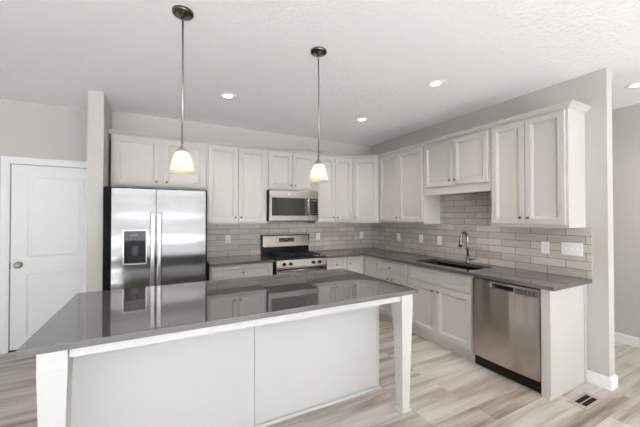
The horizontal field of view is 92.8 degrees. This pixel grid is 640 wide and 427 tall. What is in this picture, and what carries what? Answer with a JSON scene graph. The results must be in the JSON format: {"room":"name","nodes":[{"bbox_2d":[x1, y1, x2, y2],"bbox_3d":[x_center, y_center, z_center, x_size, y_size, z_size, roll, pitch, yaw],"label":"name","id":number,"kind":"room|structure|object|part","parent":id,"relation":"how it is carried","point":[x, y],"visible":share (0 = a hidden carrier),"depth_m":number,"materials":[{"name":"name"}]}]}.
{"room":"kitchen","nodes":[
{"label":"kitchen","id":0,"kind":"room"},
{"bbox_2d":[0,98,87,350],"bbox_3d":[-4.569,0.124,2.797,4.180,2.749,0.200,0,-1,-28],"label":"wall","id":1,"kind":"structure","parent":0,"point":[27,129],"depth_m":3.44,"materials":[{"name":"grey paint"}]},
{"bbox_2d":[0,156,86,353],"bbox_3d":[-3.055,0.444,3.474,0.866,2.124,0.020,0,-1,-28],"label":"trim","id":2,"kind":"structure","parent":1,"relation":"attached to","point":[5,160],"depth_m":3.29,"materials":[{"name":"white paint"}]},
{"bbox_2d":[9,164,86,350],"bbox_3d":[-3.028,0.478,3.488,0.777,2.028,0.111,0,-1,-28],"label":"door","id":3,"kind":"structure","parent":1,"relation":"in","point":[47,267],"depth_m":3.46,"materials":[{"name":"white paint"}]},
{"bbox_3d":[-3.297,0.564,3.321,0.068,0.068,0.071,0,-1,-28],"label":"knob","id":4,"kind":"part","parent":3,"relation":"part of","materials":[{"name":"silver metal"}]},
{"bbox_2d":[86,90,111,291],"bbox_3d":[-2.496,0.132,3.492,0.134,2.749,0.920,0,-1,-28],"label":"wall","id":5,"kind":"structure","parent":0,"point":[99,109],"depth_m":3.10,"materials":[{"name":"grey paint"}]},
{"bbox_2d":[112,111,370,222],"bbox_3d":[0.016,0.151,5.178,5.886,2.749,0.300,0,-1,-28],"label":"wall","id":6,"kind":"structure","parent":0,"point":[120,120],"depth_m":4.34,"materials":[{"name":"grey paint"}]},
{"bbox_2d":[111,134,205,189],"bbox_3d":[-1.957,-0.598,3.765,1.008,0.610,0.353,0,-1,-28],"label":"upper cabinet","id":7,"kind":"object","parent":6,"relation":"attached to","point":[136,162],"visible":0.94,"depth_m":3.60,"materials":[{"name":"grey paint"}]},
{"bbox_3d":[-2.117,-0.599,3.526,0.462,0.566,0.020,0,-1,-28],"label":"door","id":8,"kind":"part","parent":7,"relation":"part of","materials":[{"name":"grey paint"}]},
{"bbox_3d":[-1.670,-0.596,3.764,0.462,0.566,0.020,0,-1,-28],"label":"door","id":9,"kind":"part","parent":7,"relation":"part of","materials":[{"name":"grey paint"}]},
{"bbox_2d":[206,144,266,223],"bbox_3d":[-1.157,-0.378,4.189,0.798,1.040,0.353,0,-1,-28],"label":"upper cabinet","id":10,"kind":"object","parent":6,"relation":"attached to","point":[236,177],"visible":0.92,"depth_m":4.05,"materials":[{"name":"grey paint"}]},
{"bbox_3d":[-1.261,-0.382,3.978,0.376,0.988,0.020,0,-1,-28],"label":"door","id":11,"kind":"part","parent":10,"relation":"part of","materials":[{"name":"grey paint"}]},
{"bbox_3d":[-0.924,-0.380,4.158,0.376,0.988,0.020,0,-1,-28],"label":"door","id":12,"kind":"part","parent":10,"relation":"part of","materials":[{"name":"grey paint"}]},
{"bbox_2d":[207,223,370,256],"bbox_3d":[-0.343,0.378,4.810,2.849,0.457,0.008,0,-1,-28],"label":"backsplash","id":13,"kind":"structure","parent":6,"relation":"attached to","point":[245,238],"depth_m":4.67,"materials":[{"name":"grey tile"}]},
{"bbox_2d":[226,235,230,242],"bbox_3d":[-1.294,0.360,4.295,0.070,0.114,0.009,0,-1,-28],"label":"wall outlet","id":14,"kind":"object","parent":13,"relation":"attached to","point":[228,237],"visible":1,"depth_m":4.29,"materials":[{"name":"white plastic"}]},
{"bbox_2d":[267,150,314,191],"bbox_3d":[-0.466,-0.610,4.559,0.760,0.567,0.353,0,-1,-28],"label":"upper cabinet","id":15,"kind":"object","parent":6,"relation":"attached to","point":[285,171],"visible":0.9,"depth_m":4.41,"materials":[{"name":"grey paint"}]},
{"bbox_3d":[-0.562,-0.609,4.353,0.357,0.526,0.020,0,-1,-28],"label":"door","id":16,"kind":"part","parent":15,"relation":"part of","materials":[{"name":"grey paint"}]},
{"bbox_2d":[267,190,317,220],"bbox_3d":[-0.442,-0.107,4.508,0.756,0.438,0.438,0,-1,-28],"label":"microwave","id":17,"kind":"object","parent":15,"relation":"attached to","point":[282,205],"visible":0.97,"depth_m":4.33,"materials":[{"name":"silver metal"}]},
{"bbox_3d":[-0.099,-0.109,4.508,0.147,0.423,0.029,0,-1,-28],"label":"control panel","id":18,"kind":"part","parent":17,"relation":"part of","materials":[{"name":"silver metal"}]},
{"bbox_3d":[-0.241,-0.607,4.523,0.357,0.526,0.020,0,-1,-28],"label":"door","id":19,"kind":"part","parent":15,"relation":"part of","materials":[{"name":"grey paint"}]},
{"bbox_2d":[307,155,351,222],"bbox_3d":[0.167,-0.370,4.892,0.668,1.040,0.353,0,-1,-28],"label":"upper cabinet","id":20,"kind":"object","parent":6,"relation":"attached to","point":[335,194],"visible":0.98,"depth_m":4.77,"materials":[{"name":"grey paint"}]},
{"bbox_3d":[0.091,-0.374,4.697,0.311,0.988,0.020,0,-1,-28],"label":"door","id":21,"kind":"part","parent":20,"relation":"part of","materials":[{"name":"grey paint"}]},
{"bbox_3d":[0.371,-0.372,4.846,0.311,0.988,0.020,0,-1,-28],"label":"door","id":22,"kind":"part","parent":20,"relation":"part of","materials":[{"name":"grey paint"}]},
{"bbox_2d":[352,158,379,222],"bbox_3d":[0.793,-0.368,5.081,0.608,1.040,0.607,0,-1,-28],"label":"upper cabinet","id":23,"kind":"object","parent":6,"relation":"attached to","point":[365,172],"visible":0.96,"depth_m":4.87,"materials":[{"name":"grey paint"}]},
{"bbox_2d":[0,0,639,145],"bbox_3d":[0.623,-1.319,-0.542,10.200,0.060,11.000,0,-1,-28],"label":"ceiling","id":24,"kind":"structure","parent":0,"point":[379,61],"depth_m":2.42,"materials":[{"name":"white paint"}]},
{"bbox_2d":[169,5,194,173],"bbox_3d":[-0.857,-0.758,1.899,0.146,1.004,0.146,0,-1,-28],"label":"pendant light","id":25,"kind":"object","parent":24,"relation":"hanging from","point":[181,163],"visible":1,"depth_m":1.88,"materials":[{"name":"white glass"}]},
{"bbox_3d":[-0.857,-0.320,1.894,0.146,0.127,0.146,0,-1,-28],"label":"lamp shade","id":26,"kind":"part","parent":25,"relation":"part of","materials":[{"name":"white glass"}]},
{"bbox_3d":[-0.857,-0.816,1.899,0.011,0.818,0.011,0,-1,-28],"label":"rod","id":27,"kind":"part","parent":25,"relation":"part of","materials":[{"name":"silver metal"}]},
{"bbox_2d":[219,93,236,99],"bbox_3d":[-0.976,-1.241,3.233,0.184,0.008,0.184,0,-1,-28],"label":"recessed light","id":28,"kind":"object","parent":24,"relation":"in","point":[228,96],"visible":1,"depth_m":3.23,"materials":[{"name":"white plastic"}]},
{"bbox_2d":[309,47,327,181],"bbox_3d":[-0.011,-0.753,2.349,0.146,1.004,0.146,0,-1,-28],"label":"pendant light","id":29,"kind":"object","parent":24,"relation":"hanging from","point":[318,172],"visible":1,"depth_m":2.31,"materials":[{"name":"white glass"}]},
{"bbox_3d":[-0.011,-0.315,2.344,0.146,0.127,0.146,0,-1,-28],"label":"lamp shade","id":30,"kind":"part","parent":29,"relation":"part of","materials":[{"name":"white glass"}]},
{"bbox_3d":[-0.011,-0.811,2.349,0.011,0.818,0.011,0,-1,-28],"label":"rod","id":31,"kind":"part","parent":29,"relation":"part of","materials":[{"name":"silver metal"}]},
{"bbox_2d":[355,117,368,121],"bbox_3d":[0.553,-1.233,4.010,0.184,0.008,0.184,0,-1,-28],"label":"recessed light","id":32,"kind":"object","parent":24,"relation":"in","point":[361,119],"visible":1,"depth_m":4.00,"materials":[{"name":"white plastic"}]},
{"bbox_2d":[426,79,445,87],"bbox_3d":[1.114,-1.245,2.928,0.184,0.008,0.184,0,-1,-28],"label":"recessed light","id":33,"kind":"object","parent":24,"relation":"in","point":[436,83],"visible":1,"depth_m":2.92,"materials":[{"name":"white plastic"}]},
{"bbox_2d":[624,82,639,88],"bbox_3d":[3.080,-1.244,2.961,0.184,0.008,0.184,0,-1,-28],"label":"recessed light","id":34,"kind":"object","parent":24,"relation":"in","point":[635,85],"visible":1,"depth_m":2.98,"materials":[{"name":"white plastic"}]},
{"bbox_2d":[0,318,639,426],"bbox_3d":[0.623,1.490,-0.574,10.200,0.060,11.000,0,-1,-28],"label":"floor","id":35,"kind":"structure","parent":0,"point":[448,388],"depth_m":2.45,"materials":[{"name":"beige wood"}]},
{"bbox_2d":[102,186,206,290],"bbox_3d":[-1.869,0.613,3.523,0.994,1.763,0.785,0,-1,-28],"label":"refrigerator","id":36,"kind":"object","parent":35,"relation":"on","point":[152,236],"visible":0.69,"depth_m":3.19,"materials":[{"name":"silver metal"}]},
{"bbox_3d":[-1.926,0.568,3.158,0.391,1.648,0.076,0,-1,-28],"label":"door","id":37,"kind":"part","parent":36,"relation":"part of","materials":[{"name":"silver metal"}]},
{"bbox_3d":[-1.899,0.347,3.129,0.216,0.356,0.012,0,-1,-28],"label":"frame","id":38,"kind":"part","parent":36,"relation":"part of","materials":[{"name":"silver metal"}]},
{"bbox_3d":[-1.905,0.234,3.141,0.192,0.107,0.022,0,-1,-28],"label":"control panel","id":39,"kind":"part","parent":36,"relation":"part of","materials":[{"name":"grey plastic"}]},
{"bbox_3d":[-1.749,0.455,3.183,0.040,0.915,0.070,0,-1,-28],"label":"handle","id":40,"kind":"part","parent":36,"relation":"part of","materials":[{"name":"silver metal"}]},
{"bbox_3d":[-1.695,0.455,3.212,0.040,0.915,0.070,0,-1,-28],"label":"handle","id":41,"kind":"part","parent":36,"relation":"part of","materials":[{"name":"silver metal"}]},
{"bbox_3d":[-1.531,0.571,3.368,0.493,1.648,0.076,0,-1,-28],"label":"door","id":42,"kind":"part","parent":36,"relation":"part of","materials":[{"name":"silver metal"}]},
{"bbox_2d":[36,294,412,426],"bbox_3d":[-0.495,1.051,2.245,2.168,0.882,1.021,0,-1,-28],"label":"kitchen island","id":43,"kind":"object","parent":35,"relation":"on","point":[263,372],"visible":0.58,"depth_m":2.02,"materials":[{"name":"grey paint"}]},
{"bbox_3d":[-1.184,1.032,1.361,0.105,0.864,0.105,0,-1,-28],"label":"leg","id":44,"kind":"part","parent":43,"relation":"part of","materials":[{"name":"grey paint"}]},
{"bbox_3d":[-0.912,1.040,1.879,1.028,0.856,0.005,0,-1,-28],"label":"panel","id":45,"kind":"part","parent":43,"relation":"part of","materials":[{"name":"grey paint"}]},
{"bbox_2d":[16,268,417,357],"bbox_3d":[-0.506,0.594,2.267,2.273,0.031,1.082,0,-1,-28],"label":"island countertop","id":46,"kind":"structure","parent":43,"relation":"on","point":[87,319],"depth_m":1.92,"materials":[{"name":"grey stone"}]},
{"bbox_3d":[0.024,1.046,2.377,1.050,0.856,0.005,0,-1,-28],"label":"panel","id":47,"kind":"part","parent":43,"relation":"part of","materials":[{"name":"grey paint"}]},
{"bbox_3d":[0.630,1.043,2.325,0.105,0.864,0.105,0,-1,-28],"label":"leg","id":48,"kind":"part","parent":43,"relation":"part of","materials":[{"name":"grey paint"}]},
{"bbox_2d":[207,262,272,280],"bbox_3d":[-1.093,1.071,4.045,0.788,0.882,0.638,0,-1,-28],"label":"base cabinet","id":49,"kind":"object","parent":35,"relation":"on","point":[255,269],"visible":0.31,"depth_m":3.78,"materials":[{"name":"grey paint"}]},
{"bbox_2d":[207,254,274,266],"bbox_3d":[-1.095,0.614,4.045,0.807,0.031,0.647,0,-1,-28],"label":"countertop","id":50,"kind":"structure","parent":49,"relation":"on","point":[258,258],"depth_m":3.90,"materials":[{"name":"grey stone"}]},
{"bbox_2d":[261,234,326,274],"bbox_3d":[-0.375,0.917,4.367,0.757,1.199,0.726,0,-1,-28],"label":"gas range","id":51,"kind":"object","parent":35,"relation":"on","point":[291,253],"visible":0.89,"depth_m":4.31,"materials":[{"name":"silver metal"}]},
{"bbox_2d":[262,252,325,259],"bbox_3d":[-0.379,0.594,4.377,0.757,0.033,0.565,0,-1,-28],"label":"cooktop","id":52,"kind":"object","parent":51,"relation":"in","point":[273,255],"depth_m":4.21,"materials":[{"name":"black metal"}]},
{"bbox_3d":[-0.239,1.006,4.122,0.745,0.575,0.036,0,-1,-28],"label":"oven door","id":53,"kind":"part","parent":51,"relation":"part of","materials":[{"name":"silver metal"}]},
{"bbox_3d":[-0.239,0.663,4.126,0.745,0.100,0.036,0,-1,-28],"label":"control panel","id":54,"kind":"part","parent":51,"relation":"part of","materials":[{"name":"silver metal"}]},
{"bbox_3d":[-0.220,0.751,4.078,0.670,0.027,0.068,0,-1,-28],"label":"handle","id":55,"kind":"part","parent":51,"relation":"part of","materials":[{"name":"silver metal"}]},
{"bbox_2d":[326,257,345,269],"bbox_3d":[0.101,1.079,4.679,0.355,0.882,0.638,0,-1,-28],"label":"base cabinet","id":56,"kind":"object","parent":35,"relation":"on","point":[338,262],"visible":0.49,"depth_m":4.44,"materials":[{"name":"grey paint"}]},
{"bbox_2d":[346,256,379,317],"bbox_3d":[0.729,1.081,4.856,0.913,0.882,0.913,0,-1,-28],"label":"base cabinet","id":57,"kind":"object","parent":35,"relation":"on","point":[365,265],"visible":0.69,"depth_m":4.57,"materials":[{"name":"grey paint"}]},
{"bbox_3d":[0.533,1.026,4.593,0.286,0.730,0.020,0,-1,-28],"label":"door","id":58,"kind":"part","parent":57,"relation":"part of","materials":[{"name":"grey paint"}]},
{"bbox_3d":[0.745,1.025,4.528,0.020,0.730,0.286,0,-1,-28],"label":"door","id":59,"kind":"part","parent":57,"relation":"part of","materials":[{"name":"grey paint"}]},
{"bbox_2d":[312,248,591,290],"bbox_3d":[1.096,0.611,3.785,1.280,0.031,3.162,0,-1,-28],"label":"countertop","id":60,"kind":"structure","parent":57,"relation":"on","point":[540,280],"depth_m":3.15,"materials":[{"name":"grey stone"}]},
{"bbox_2d":[425,261,481,269],"bbox_3d":[1.540,0.716,3.592,0.404,0.182,0.820,0,-1,-28],"label":"sink","id":61,"kind":"object","parent":60,"relation":"in","point":[430,262],"visible":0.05,"depth_m":3.79,"materials":[{"name":"grey metal"}]},
{"bbox_2d":[458,231,475,262],"bbox_3d":[1.746,0.404,3.612,0.184,0.379,0.138,0,-1,-28],"label":"faucet","id":62,"kind":"object","parent":60,"relation":"on","point":[468,259],"visible":1,"depth_m":3.66,"materials":[{"name":"silver metal"}]},
{"bbox_3d":[1.728,0.362,3.651,0.154,0.294,0.029,0,-1,-28],"label":"spout","id":63,"kind":"part","parent":62,"relation":"part of","materials":[{"name":"silver metal"}]},
{"bbox_2d":[378,258,407,323],"bbox_3d":[1.209,1.074,4.249,0.638,0.882,0.602,0,-1,-28],"label":"base cabinet","id":64,"kind":"object","parent":35,"relation":"on","point":[392,271],"visible":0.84,"depth_m":4.13,"materials":[{"name":"grey paint"}]},
{"bbox_3d":[0.896,1.111,4.243,0.020,0.552,0.278,0,-1,-28],"label":"door","id":65,"kind":"part","parent":64,"relation":"part of","materials":[{"name":"grey paint"}]},
{"bbox_3d":[0.963,0.734,4.122,0.020,0.158,0.562,0,-1,-28],"label":"drawer","id":66,"kind":"part","parent":64,"relation":"part of","materials":[{"name":"grey paint"}]},
{"bbox_3d":[1.029,1.108,3.992,0.020,0.552,0.278,0,-1,-28],"label":"door","id":67,"kind":"part","parent":64,"relation":"part of","materials":[{"name":"grey paint"}]},
{"bbox_2d":[408,261,474,360],"bbox_3d":[1.566,1.066,3.578,0.638,0.882,0.906,0,-1,-28],"label":"base cabinet","id":68,"kind":"object","parent":35,"relation":"on","point":[442,310],"visible":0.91,"depth_m":3.37,"materials":[{"name":"grey paint"}]},
{"bbox_3d":[1.217,1.104,3.639,0.020,0.552,0.430,0,-1,-28],"label":"door","id":69,"kind":"part","parent":68,"relation":"part of","materials":[{"name":"grey paint"}]},
{"bbox_3d":[1.336,0.734,3.460,0.018,0.222,0.906,0,-1,-28],"label":"frame","id":70,"kind":"part","parent":68,"relation":"part of","materials":[{"name":"grey paint"}]},
{"bbox_3d":[1.422,1.099,3.254,0.020,0.552,0.430,0,-1,-28],"label":"door","id":71,"kind":"part","parent":68,"relation":"part of","materials":[{"name":"grey paint"}]},
{"bbox_2d":[473,277,541,393],"bbox_3d":[1.915,1.059,2.900,0.602,0.882,0.610,0,-1,-28],"label":"dishwasher","id":72,"kind":"object","parent":35,"relation":"on","point":[506,316],"visible":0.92,"depth_m":2.72,"materials":[{"name":"silver metal"}]},
{"bbox_3d":[1.706,1.448,2.784,0.014,0.100,0.604,0,-1,-28],"label":"toe panel","id":73,"kind":"part","parent":72,"relation":"part of","materials":[{"name":"black plastic"}]},
{"bbox_3d":[1.757,0.672,2.596,0.018,0.053,0.185,0,-1,-28],"label":"control panel","id":74,"kind":"part","parent":72,"relation":"part of","materials":[{"name":"grey metal"}]},
{"bbox_2d":[541,284,587,399],"bbox_3d":[2.098,1.055,2.607,0.609,0.882,0.074,0,-1,-28],"label":"end panel","id":75,"kind":"object","parent":35,"relation":"on","point":[564,355],"visible":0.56,"depth_m":2.53,"materials":[{"name":"grey paint"}]},
{"bbox_2d":[567,392,603,410],"bbox_3d":[2.121,1.492,2.430,0.290,0.005,0.128,0,-1,-28],"label":"floor vent","id":76,"kind":"object","parent":35,"relation":"in","point":[585,400],"visible":1,"depth_m":2.43,"materials":[{"name":"beige metal"}]},
{"bbox_2d":[371,68,614,376],"bbox_3d":[1.734,0.138,4.068,0.105,2.749,3.273,0,-1,-28],"label":"wall","id":77,"kind":"structure","parent":0,"point":[593,89],"depth_m":2.68,"materials":[{"name":"grey paint"}]},
{"bbox_2d":[379,146,439,223],"bbox_3d":[1.264,-0.375,4.466,0.353,1.040,0.912,0,-1,-28],"label":"upper cabinet","id":78,"kind":"object","parent":77,"relation":"attached to","point":[402,200],"visible":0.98,"depth_m":4.29,"materials":[{"name":"grey paint"}]},
{"bbox_3d":[1.040,-0.375,4.596,0.020,0.988,0.433,0,-1,-28],"label":"door","id":79,"kind":"part","parent":78,"relation":"part of","materials":[{"name":"grey paint"}]},
{"bbox_3d":[1.246,-0.380,4.208,0.020,0.988,0.433,0,-1,-28],"label":"door","id":80,"kind":"part","parent":78,"relation":"part of","materials":[{"name":"grey paint"}]},
{"bbox_2d":[424,128,490,195],"bbox_3d":[1.693,-0.570,3.662,0.353,0.668,0.904,0,-1,-28],"label":"upper cabinet","id":81,"kind":"object","parent":77,"relation":"attached to","point":[461,164],"visible":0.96,"depth_m":3.53,"materials":[{"name":"grey paint"}]},
{"bbox_3d":[1.470,-0.606,3.790,0.020,0.546,0.429,0,-1,-28],"label":"door","id":82,"kind":"part","parent":81,"relation":"part of","materials":[{"name":"grey paint"}]},
{"bbox_3d":[1.674,-0.610,3.406,0.020,0.546,0.429,0,-1,-28],"label":"door","id":83,"kind":"part","parent":81,"relation":"part of","materials":[{"name":"grey paint"}]},
{"bbox_2d":[371,191,592,279],"bbox_3d":[1.659,0.145,4.089,0.008,0.906,3.164,0,-1,-28],"label":"backsplash","id":84,"kind":"structure","parent":77,"relation":"attached to","point":[470,212],"depth_m":3.58,"materials":[{"name":"grey tile"}]},
{"bbox_2d":[419,235,422,242],"bbox_3d":[1.466,0.367,4.429,0.010,0.114,0.070,0,-1,-28],"label":"light switch","id":85,"kind":"object","parent":84,"relation":"attached to","point":[420,236],"visible":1,"depth_m":4.42,"materials":[{"name":"white plastic"}]},
{"bbox_2d":[437,236,441,244],"bbox_3d":[1.621,0.363,4.138,0.010,0.114,0.070,0,-1,-28],"label":"light switch","id":86,"kind":"object","parent":84,"relation":"attached to","point":[439,238],"visible":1,"depth_m":4.13,"materials":[{"name":"white plastic"}]},
{"bbox_2d":[541,241,548,253],"bbox_3d":[2.222,0.336,3.008,0.009,0.114,0.070,0,-1,-28],"label":"wall outlet","id":87,"kind":"object","parent":84,"relation":"attached to","point":[544,245],"visible":1,"depth_m":3.01,"materials":[{"name":"white plastic"}]},
{"bbox_2d":[561,242,582,255],"bbox_3d":[2.322,0.328,2.812,0.017,0.114,0.164,0,-1,-28],"label":"light switch","id":88,"kind":"object","parent":84,"relation":"attached to","point":[576,249],"visible":1,"depth_m":2.81,"materials":[{"name":"white plastic"}]},
{"bbox_2d":[491,108,585,227],"bbox_3d":[2.067,-0.392,2.956,0.353,1.040,0.682,0,-1,-28],"label":"upper cabinet","id":89,"kind":"object","parent":77,"relation":"attached to","point":[538,162],"visible":1,"depth_m":2.78,"materials":[{"name":"grey paint"}]},
{"bbox_2d":[108,99,590,158],"bbox_3d":[0.187,-0.912,3.950,4.820,0.046,2.078,0,-1,11],"label":"crown molding","id":90,"kind":"structure","parent":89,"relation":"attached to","point":[572,104],"depth_m":3.63,"materials":[{"name":"grey paint"}]},
{"bbox_3d":[1.870,-0.393,3.035,0.020,0.988,0.318,0,-1,-28],"label":"door","id":91,"kind":"part","parent":89,"relation":"part of","materials":[{"name":"grey paint"}]},
{"bbox_3d":[2.022,-0.396,2.748,0.020,0.988,0.318,0,-1,-28],"label":"door","id":92,"kind":"part","parent":89,"relation":"part of","materials":[{"name":"grey paint"}]},
{"bbox_2d":[587,370,617,390],"bbox_3d":[1.740,1.460,4.042,0.135,0.106,3.278,0,-1,-28],"label":"baseboard","id":93,"kind":"structure","parent":77,"relation":"attached to","point":[608,383],"depth_m":2.62,"materials":[{"name":"white paint"}]},
{"bbox_2d":[612,103,639,337],"bbox_3d":[3.558,0.134,3.720,0.200,2.749,5.600,0,-1,-28],"label":"wall","id":94,"kind":"structure","parent":0,"point":[625,120],"depth_m":3.53,"materials":[{"name":"grey paint"}]},
{"bbox_2d":[614,332,639,347],"bbox_3d":[3.466,1.455,3.650,0.015,0.106,5.590,0,-1,-28],"label":"baseboard","id":95,"kind":"structure","parent":94,"relation":"attached to","point":[619,337],"depth_m":3.50,"materials":[{"name":"white paint"}]}
]}

